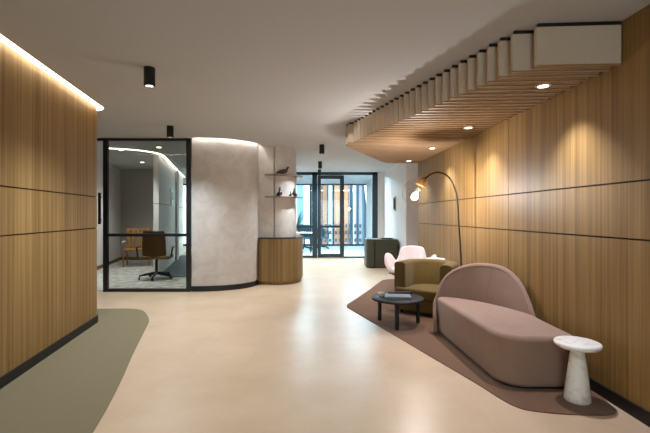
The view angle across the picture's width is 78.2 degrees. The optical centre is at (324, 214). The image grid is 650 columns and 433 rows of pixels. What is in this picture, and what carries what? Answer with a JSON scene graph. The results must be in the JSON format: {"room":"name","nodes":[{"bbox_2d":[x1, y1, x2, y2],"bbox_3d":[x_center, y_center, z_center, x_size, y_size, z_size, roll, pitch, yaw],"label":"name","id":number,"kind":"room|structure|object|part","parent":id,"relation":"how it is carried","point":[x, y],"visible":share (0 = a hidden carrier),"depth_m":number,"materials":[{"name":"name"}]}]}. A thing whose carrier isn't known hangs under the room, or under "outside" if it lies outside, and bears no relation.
{"room":"lobby","nodes":[
{"label":"lobby","id":0,"kind":"room"},
{"bbox_2d":[0,41,96,376],"bbox_3d":[-5.417,-0.110,1.060,7.966,2.920,8.120,0,0,0],"label":"wall","id":1,"kind":"structure","parent":0,"point":[48,131],"depth_m":3.73,"materials":[{"name":"brown wood"}]},
{"bbox_2d":[0,314,97,388],"bbox_3d":[-5.415,1.305,1.060,7.997,0.090,8.148,0,0,0],"label":"baseboard","id":2,"kind":"structure","parent":1,"relation":"attached to","point":[25,366],"depth_m":3.71,"materials":[{"name":"black metal"}]},
{"bbox_2d":[97,160,119,265],"bbox_3d":[-5.595,0.000,9.540,0.175,2.700,5.154,0,0,-14],"label":"wall","id":3,"kind":"structure","parent":0,"point":[114,173],"depth_m":10.98,"materials":[{"name":"white paint"}]},
{"bbox_2d":[97,257,175,269],"bbox_3d":[-5.265,1.300,9.510,1.670,0.100,4.820,0,0,0],"label":"baseboard","id":4,"kind":"structure","parent":3,"relation":"attached to","point":[119,258],"depth_m":11.68,"materials":[{"name":"black wood"}]},
{"bbox_2d":[97,138,191,291],"bbox_3d":[-3.630,0.000,7.050,2.540,2.700,0.050,0,0,0],"label":"window","id":5,"kind":"structure","parent":3,"relation":"in","point":[106,234],"depth_m":7.03,"materials":[{"name":"black metal"}]},
{"bbox_2d":[98,193,101,223],"bbox_3d":[-4.393,0.018,7.021,0.975,2.635,0.072,0,0,0],"label":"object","id":6,"kind":"structure","parent":5,"relation":"attached to","point":[99,194],"depth_m":6.99,"materials":[{"name":"black metal"}]},
{"bbox_2d":[120,170,178,259],"bbox_3d":[-5.300,0.000,11.985,1.800,2.700,0.130,0,0,0],"label":"wall","id":7,"kind":"structure","parent":0,"point":[136,186],"depth_m":11.92,"materials":[{"name":"grey paint"}]},
{"bbox_2d":[153,154,182,274],"bbox_3d":[-4.430,0.000,11.550,0.116,2.700,5.496,0,0,-14],"label":"wall","id":8,"kind":"structure","parent":0,"point":[163,172],"depth_m":9.94,"materials":[{"name":"white paint"}]},
{"bbox_2d":[170,188,174,205],"bbox_3d":[-4.285,-0.490,11.274,0.031,0.480,0.900,0,0,-14],"label":"wall sign","id":9,"kind":"object","parent":8,"relation":"attached to","point":[172,191],"visible":1,"depth_m":11.10,"materials":[{"name":"white paper"}]},
{"bbox_3d":[-4.288,-0.490,11.273,0.015,0.420,0.840,0,0,-14],"label":"panel","id":10,"kind":"part","parent":9,"relation":"part of","materials":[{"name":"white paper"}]},
{"bbox_2d":[192,138,258,285],"bbox_3d":[-1.644,-0.110,7.649,0.594,2.920,1.776,0,0,35],"label":"wall","id":11,"kind":"structure","parent":0,"point":[225,237],"depth_m":7.15,"materials":[{"name":"paint"}]},
{"bbox_2d":[192,280,258,291],"bbox_3d":[-1.751,1.302,7.321,1.296,0.095,0.298,0,0,-35],"label":"baseboard","id":12,"kind":"structure","parent":11,"relation":"attached to","point":[254,283],"depth_m":7.13,"materials":[{"name":"black metal"}]},
{"bbox_2d":[258,144,295,236],"bbox_3d":[-0.988,-0.554,8.240,0.745,1.991,0.760,0,0,0],"label":"wall","id":13,"kind":"structure","parent":0,"point":[276,216],"depth_m":7.86,"materials":[{"name":"paint"}]},
{"bbox_2d":[265,174,302,177],"bbox_3d":[-0.758,-0.785,7.961,0.828,0.024,0.317,0,0,-35],"label":"wall shelf","id":14,"kind":"object","parent":13,"relation":"attached to","point":[296,176],"visible":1,"depth_m":7.83,"materials":[{"name":"brown wood"}]},
{"bbox_2d":[276,167,288,173],"bbox_3d":[-0.829,-0.871,7.800,0.276,0.142,0.093,0,0,0],"label":"bird figurine","id":15,"kind":"object","parent":14,"relation":"on","point":[282,171],"visible":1,"depth_m":7.77,"materials":[{"name":"black ceramic"}]},
{"bbox_2d":[265,196,302,197],"bbox_3d":[-0.758,-0.355,7.961,0.828,0.024,0.317,0,0,-35],"label":"wall shelf","id":16,"kind":"object","parent":13,"relation":"attached to","point":[265,196],"visible":1,"depth_m":7.84,"materials":[{"name":"brown wood"}]},
{"bbox_2d":[276,187,281,195],"bbox_3d":[-0.887,-0.461,7.801,0.105,0.184,0.104,0,0,44],"label":"bird figurine","id":17,"kind":"object","parent":16,"relation":"on","point":[279,193],"visible":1,"depth_m":7.78,"materials":[{"name":"black"}]},
{"bbox_2d":[296,209,306,235],"bbox_3d":[-0.936,0.519,13.391,0.722,1.662,1.133,0,0,27],"label":"potted plant","id":18,"kind":"object","parent":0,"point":[299,221],"visible":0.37,"depth_m":13.45,"materials":[{"name":"green plant"}]},
{"bbox_2d":[0,0,649,183],"bbox_3d":[-3.500,-1.525,7.200,12.200,0.350,20.800,0,0,0],"label":"ceiling","id":19,"kind":"structure","parent":0,"point":[285,73],"depth_m":3.41,"materials":[{"name":"grey paint"}]},
{"bbox_2d":[0,34,102,110],"bbox_3d":[-2.218,-1.357,1.343,1.298,0.011,8.556,0,0,-19],"label":"light strip","id":20,"kind":"object","parent":19,"relation":"attached to","point":[3,39],"visible":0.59,"depth_m":3.69,"materials":[{"name":"white plastic"}]},
{"bbox_2d":[109,148,184,176],"bbox_3d":[-4.280,-1.343,11.124,0.902,0.011,6.161,0,0,-5],"label":"light strip","id":21,"kind":"object","parent":19,"relation":"attached to","point":[163,156],"visible":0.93,"depth_m":9.09,"materials":[{"name":"white plastic"}]},
{"bbox_2d":[144,66,154,88],"bbox_3d":[-1.610,-1.262,3.670,0.100,0.175,0.100,0,0,0],"label":"light","id":22,"kind":"object","parent":19,"relation":"in","point":[149,71],"visible":1,"depth_m":3.63,"materials":[{"name":"black metal"}]},
{"bbox_2d":[167,125,173,137],"bbox_3d":[-2.350,-1.262,6.070,0.100,0.175,0.100,0,0,0],"label":"light","id":23,"kind":"object","parent":19,"relation":"in","point":[170,129],"visible":1,"depth_m":6.03,"materials":[{"name":"black metal"}]},
{"bbox_2d":[318,161,321,168],"bbox_3d":[-0.125,-1.262,10.100,0.100,0.175,0.100,0,0,0],"label":"light","id":24,"kind":"object","parent":19,"relation":"in","point":[319,162],"visible":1,"depth_m":10.07,"materials":[{"name":"black metal"}]},
{"bbox_2d":[319,144,323,153],"bbox_3d":[-0.060,-1.262,7.690,0.100,0.175,0.100,0,0,0],"label":"light","id":25,"kind":"object","parent":19,"relation":"in","point":[321,146],"visible":1,"depth_m":7.65,"materials":[{"name":"black metal"}]},
{"bbox_2d":[346,21,620,162],"bbox_3d":[1.185,-1.198,5.437,1.755,0.303,5.309,0,0,0],"label":"ceiling panel","id":26,"kind":"object","parent":19,"relation":"attached to","point":[498,83],"visible":1,"depth_m":3.57,"materials":[{"name":"wood"}]},
{"bbox_3d":[1.675,-1.337,3.138,0.755,0.025,0.020,0,0,3],"label":"fixing rail","id":27,"kind":"part","parent":26,"relation":"part of","materials":[{"name":"black metal"}]},
{"bbox_3d":[1.696,-1.337,3.028,0.721,0.025,0.020,0,0,3],"label":"fixing rail","id":28,"kind":"part","parent":26,"relation":"part of","materials":[{"name":"black metal"}]},
{"bbox_3d":[1.722,-1.337,2.918,0.676,0.025,0.020,0,0,3],"label":"fixing rail","id":29,"kind":"part","parent":26,"relation":"part of","materials":[{"name":"black metal"}]},
{"bbox_2d":[535,82,550,88],"bbox_3d":[1.767,-1.048,3.240,0.110,0.016,0.109,0,0,0],"label":"recessed light","id":30,"kind":"object","parent":26,"relation":"attached to","point":[546,84],"visible":1,"depth_m":3.22,"materials":[{"name":"white paint"}]},
{"bbox_3d":[1.782,-1.337,2.810,0.564,0.025,0.020,0,0,3],"label":"fixing rail","id":31,"kind":"part","parent":26,"relation":"part of","materials":[{"name":"black metal"}]},
{"bbox_2d":[93,246,649,432],"bbox_3d":[-3.500,1.404,7.200,12.200,0.132,20.800,0,0,0],"label":"floor","id":32,"kind":"structure","parent":0,"point":[289,358],"depth_m":3.43,"materials":[{"name":"concrete"}]},
{"bbox_2d":[0,309,148,432],"bbox_3d":[-2.045,1.346,1.627,2.178,0.008,9.518,0,0,-22],"label":"rug","id":33,"kind":"object","parent":32,"relation":"on","point":[70,390],"visible":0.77,"depth_m":3.22,"materials":[{"name":"carpet"}]},
{"bbox_2d":[122,228,149,266],"bbox_3d":[-4.988,0.853,10.623,0.670,0.974,0.609,0,0,-20],"label":"slatted chair","id":34,"kind":"object","parent":32,"relation":"on","point":[133,230],"visible":0.62,"depth_m":10.77,"materials":[{"name":"brown wood"}]},
{"bbox_3d":[-4.973,0.911,10.581,0.560,0.050,0.520,0,0,-20],"label":"seat","id":35,"kind":"part","parent":34,"relation":"part of","materials":[{"name":"brown wood"}]},
{"bbox_3d":[-5.086,0.397,10.891,0.600,0.062,0.038,0,0,-20],"label":"rail","id":36,"kind":"part","parent":34,"relation":"part of","materials":[{"name":"brown wood"}]},
{"bbox_2d":[136,231,175,280],"bbox_3d":[-3.516,0.828,8.335,0.732,1.000,0.640,0,0,-10],"label":"swivel chair","id":37,"kind":"object","parent":32,"relation":"on","point":[153,248],"visible":0.97,"depth_m":8.13,"materials":[{"name":"brown leather"}]},
{"bbox_3d":[-3.667,1.224,8.285,0.336,0.092,0.064,0,0,-27],"label":"leg","id":38,"kind":"part","parent":37,"relation":"part of","materials":[{"name":"black metal"}]},
{"bbox_3d":[-3.478,0.598,8.124,0.460,0.540,0.100,0,0,-10],"label":"backrest","id":39,"kind":"part","parent":37,"relation":"part of","materials":[{"name":"brown leather"}]},
{"bbox_3d":[-3.523,0.873,8.380,0.600,0.070,0.520,0,0,-10],"label":"seat","id":40,"kind":"part","parent":37,"relation":"part of","materials":[{"name":"brown leather"}]},
{"bbox_3d":[-3.520,1.068,8.360,0.060,0.320,0.058,0,0,-10],"label":"gas stem","id":41,"kind":"part","parent":37,"relation":"part of","materials":[{"name":"black metal"}]},
{"bbox_3d":[-3.357,1.224,8.335,0.336,0.092,0.064,0,0,9],"label":"leg","id":42,"kind":"part","parent":37,"relation":"part of","materials":[{"name":"black metal"}]},
{"bbox_2d":[160,255,185,276],"bbox_3d":[-3.594,1.334,10.922,2.313,0.008,4.668,0,0,0],"label":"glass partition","id":43,"kind":"object","parent":32,"relation":"on","point":[177,268],"visible":0.3,"depth_m":9.95,"materials":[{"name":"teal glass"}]},
{"bbox_2d":[258,236,302,284],"bbox_3d":[-0.888,0.897,8.140,0.827,0.905,0.920,0,0,0],"label":"cabinet","id":44,"kind":"object","parent":32,"relation":"on","point":[280,259],"depth_m":7.72,"materials":[{"name":"brown wood"}]},
{"bbox_2d":[258,236,302,238],"bbox_3d":[-0.888,0.454,8.140,0.827,0.018,0.920,0,0,0],"label":"countertop","id":45,"kind":"structure","parent":44,"relation":"on","point":[295,237],"depth_m":7.91,"materials":[{"name":"white"}]},
{"bbox_2d":[297,224,309,249],"bbox_3d":[-0.804,0.860,15.475,0.732,0.980,0.640,0,0,-10],"label":"office chair","id":46,"kind":"object","parent":32,"relation":"on","point":[305,236],"visible":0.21,"depth_m":15.70,"materials":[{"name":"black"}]},
{"bbox_3d":[-0.842,0.630,15.686,0.500,0.520,0.100,0,0,-10],"label":"backrest","id":47,"kind":"part","parent":46,"relation":"part of","materials":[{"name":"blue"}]},
{"bbox_2d":[296,232,311,252],"bbox_3d":[-1.075,0.985,14.400,1.250,0.730,0.700,0,0,0],"label":"office desk","id":48,"kind":"object","parent":32,"relation":"on","point":[310,233],"visible":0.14,"depth_m":14.17,"materials":[{"name":"white"}]},
{"bbox_2d":[317,228,329,248],"bbox_3d":[-0.164,0.920,15.775,0.732,0.860,0.640,0,0,10],"label":"office chair","id":49,"kind":"object","parent":32,"relation":"on","point":[323,236],"visible":0.46,"depth_m":15.55,"materials":[{"name":"blue"}]},
{"bbox_3d":[-0.202,0.690,15.564,0.420,0.400,0.100,0,0,10],"label":"backrest","id":50,"kind":"part","parent":49,"relation":"part of","materials":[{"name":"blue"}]},
{"bbox_2d":[364,238,397,267],"bbox_3d":[1.455,0.983,10.445,0.810,0.735,0.610,0,0,0],"label":"base cabinet","id":51,"kind":"object","parent":32,"relation":"on","point":[375,249],"visible":0.91,"depth_m":10.17,"materials":[{"name":"green leather"}]},
{"bbox_3d":[1.153,0.973,10.445,0.205,0.715,0.610,0,0,0],"label":"panel","id":52,"kind":"part","parent":51,"relation":"part of","materials":[{"name":"green leather"}]},
{"bbox_2d":[347,279,615,415],"bbox_3d":[1.183,1.346,5.537,1.721,0.008,5.698,0,0,0],"label":"rug","id":53,"kind":"object","parent":32,"relation":"on","point":[421,336],"visible":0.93,"depth_m":3.71,"materials":[{"name":"brown carpet"}]},
{"bbox_2d":[372,292,423,329],"bbox_3d":[0.895,1.177,4.930,0.640,0.331,0.640,0,0,0],"label":"coffee table","id":54,"kind":"object","parent":53,"relation":"on","point":[416,299],"visible":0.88,"depth_m":4.75,"materials":[{"name":"black wood"}]},
{"bbox_3d":[0.698,1.192,5.107,0.048,0.299,0.048,0,0,0],"label":"leg","id":55,"kind":"part","parent":54,"relation":"part of","materials":[{"name":"black"}]},
{"bbox_3d":[0.840,1.192,4.671,0.048,0.299,0.048,0,0,0],"label":"leg","id":56,"kind":"part","parent":54,"relation":"part of","materials":[{"name":"black wood"}]},
{"bbox_2d":[385,294,411,299],"bbox_3d":[0.885,0.994,4.860,0.310,0.034,0.200,0,0,6],"label":"book","id":57,"kind":"object","parent":54,"relation":"on","point":[387,296],"visible":1,"depth_m":4.78,"materials":[{"name":"white paper"}]},
{"bbox_2d":[387,291,410,294],"bbox_3d":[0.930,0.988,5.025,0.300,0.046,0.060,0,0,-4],"label":"notebook","id":58,"kind":"object","parent":54,"relation":"on","point":[388,292],"visible":0.61,"depth_m":5.00,"materials":[{"name":"white paper"}]},
{"bbox_3d":[1.156,1.192,4.976,0.048,0.299,0.048,0,0,0],"label":"leg","id":59,"kind":"part","parent":54,"relation":"part of","materials":[{"name":"black"}]},
{"bbox_2d":[384,246,436,274],"bbox_3d":[1.479,0.947,6.950,0.707,0.789,0.682,0,0,-21],"label":"lounge chair","id":60,"kind":"object","parent":53,"relation":"on","point":[406,252],"visible":0.4,"depth_m":7.15,"materials":[{"name":"pink fabric"}]},
{"bbox_2d":[394,259,458,313],"bbox_3d":[1.449,0.994,5.581,0.800,0.697,0.750,0,0,34],"label":"armchair","id":61,"kind":"object","parent":53,"relation":"on","point":[422,277],"visible":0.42,"depth_m":5.54,"materials":[{"name":"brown fabric"}]},
{"bbox_3d":[1.408,1.207,5.519,0.720,0.170,0.562,0,0,34],"label":"seat","id":62,"kind":"part","parent":61,"relation":"part of","materials":[{"name":"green fabric"}]},
{"bbox_2d":[395,283,438,300],"bbox_3d":[1.402,1.054,5.511,0.720,0.133,0.582,0,0,34],"label":"seat cushion","id":63,"kind":"object","parent":61,"relation":"on","point":[428,291],"depth_m":5.37,"materials":[{"name":"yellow fabric"}]},
{"bbox_2d":[403,171,461,265],"bbox_3d":[1.471,0.382,5.300,0.898,1.919,0.380,0,0,0],"label":"arc floor lamp","id":64,"kind":"object","parent":53,"relation":"on","point":[421,181],"visible":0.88,"depth_m":5.29,"materials":[{"name":"brown metal"}]},
{"bbox_3d":[1.188,-0.245,5.300,0.089,0.105,0.084,0,0,0],"label":"bulb","id":65,"kind":"part","parent":64,"relation":"part of","materials":[{"name":"white glass"}]},
{"bbox_2d":[416,179,426,186],"bbox_3d":[1.276,-0.421,5.300,0.146,0.113,0.134,0,0,0],"label":"socket","id":66,"kind":"object","parent":64,"relation":"attached to","point":[421,182],"depth_m":5.25,"materials":[{"name":"gold metal"}]},
{"bbox_3d":[1.554,0.367,5.300,0.545,1.889,0.023,0,0,0],"label":"arm","id":67,"kind":"part","parent":64,"relation":"part of","materials":[{"name":"brown metal"}]},
{"bbox_2d":[433,263,571,387],"bbox_3d":[1.635,0.936,3.871,0.693,0.811,1.658,0,0,-6],"label":"sofa","id":68,"kind":"object","parent":53,"relation":"on","point":[485,310],"visible":0.95,"depth_m":3.59,"materials":[{"name":"fabric"}]},
{"bbox_3d":[1.709,0.926,4.250,0.369,0.791,1.151,0,0,-43],"label":"backrest","id":69,"kind":"part","parent":68,"relation":"part of","materials":[{"name":"fabric"}]},
{"bbox_3d":[1.621,1.133,3.837,0.679,0.391,1.554,0,0,0],"label":"seat","id":70,"kind":"part","parent":68,"relation":"part of","materials":[{"name":"fabric"}]},
{"bbox_2d":[553,336,602,404],"bbox_3d":[1.830,1.129,2.900,0.306,0.427,0.306,0,0,0],"label":"side table","id":71,"kind":"object","parent":53,"relation":"on","point":[577,391],"visible":1,"depth_m":2.85,"materials":[{"name":"white stone"}]},
{"bbox_2d":[378,172,383,237],"bbox_3d":[1.765,-0.010,12.635,0.210,2.720,0.170,0,0,0],"label":"wall","id":72,"kind":"structure","parent":0,"point":[380,174],"depth_m":12.55,"materials":[{"name":"grey paint"}]},
{"bbox_2d":[366,163,417,254],"bbox_3d":[2.125,-0.050,12.775,0.650,2.800,9.250,0,0,0],"label":"wall pier","id":73,"kind":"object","parent":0,"point":[401,224],"visible":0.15,"depth_m":10.26,"materials":[{"name":"grey paint"}]},
{"bbox_2d":[393,196,395,210],"bbox_3d":[1.880,-0.310,10.851,0.040,0.380,0.300,0,0,1],"label":"wall plate","id":74,"kind":"object","parent":73,"relation":"attached to","point":[394,198],"visible":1,"depth_m":10.78,"materials":[{"name":"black metal"}]},
{"bbox_2d":[418,4,649,411],"bbox_3d":[2.173,-0.100,2.575,0.555,2.900,11.150,0,0,0],"label":"wall","id":75,"kind":"structure","parent":0,"point":[555,194],"depth_m":3.29,"materials":[{"name":"brown wood"}]},
{"bbox_2d":[589,377,649,426],"bbox_3d":[2.074,1.306,2.575,0.024,0.088,11.157,0,0,-2],"label":"baseboard","id":76,"kind":"structure","parent":75,"relation":"attached to","point":[619,401],"depth_m":2.77,"materials":[{"name":"black metal"}]},
{"bbox_3d":[-9.500,-0.115,7.200,0.200,2.930,20.400,0,0,0],"label":"wall","id":77,"kind":"structure","parent":0,"visible":0},
{"bbox_2d":[183,184,365,245],"bbox_3d":[-3.743,-0.010,17.400,11.315,2.720,0.120,0,0,0],"label":"window","id":78,"kind":"structure","parent":77,"relation":"in","point":[333,244],"depth_m":17.35,"materials":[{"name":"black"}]},
{"label":"outside","id":79,"kind":"structure","parent":0,"visible":0},
{"bbox_3d":[-5.000,5.450,38.850,70.000,0.200,42.300,0,0,0],"label":"ground","id":80,"kind":"structure","parent":79,"visible":0},
{"bbox_2d":[183,185,365,243],"bbox_3d":[-4.000,-2.650,27.775,24.000,16.000,8.450,0,0,0],"label":"office building","id":81,"kind":"structure","parent":80,"relation":"on","point":[354,195],"depth_m":24.05,"materials":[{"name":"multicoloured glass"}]},
{"bbox_3d":[-1.290,0.000,10.590,0.080,2.700,4.180,0,0,0],"label":"wall","id":82,"kind":"structure","parent":0,"visible":0},
{"bbox_2d":[296,172,377,257],"bbox_3d":[0.205,0.000,12.630,2.910,2.700,0.090,0,0,0],"label":"window","id":83,"kind":"structure","parent":82,"relation":"in","point":[313,226],"depth_m":12.58,"materials":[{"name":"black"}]},
{"bbox_2d":[318,175,343,257],"bbox_3d":[0.182,0.045,12.593,0.835,2.590,0.133,0,0,0],"label":"door","id":84,"kind":"structure","parent":83,"relation":"attached to","point":[341,177],"depth_m":12.60,"materials":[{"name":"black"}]}
]}

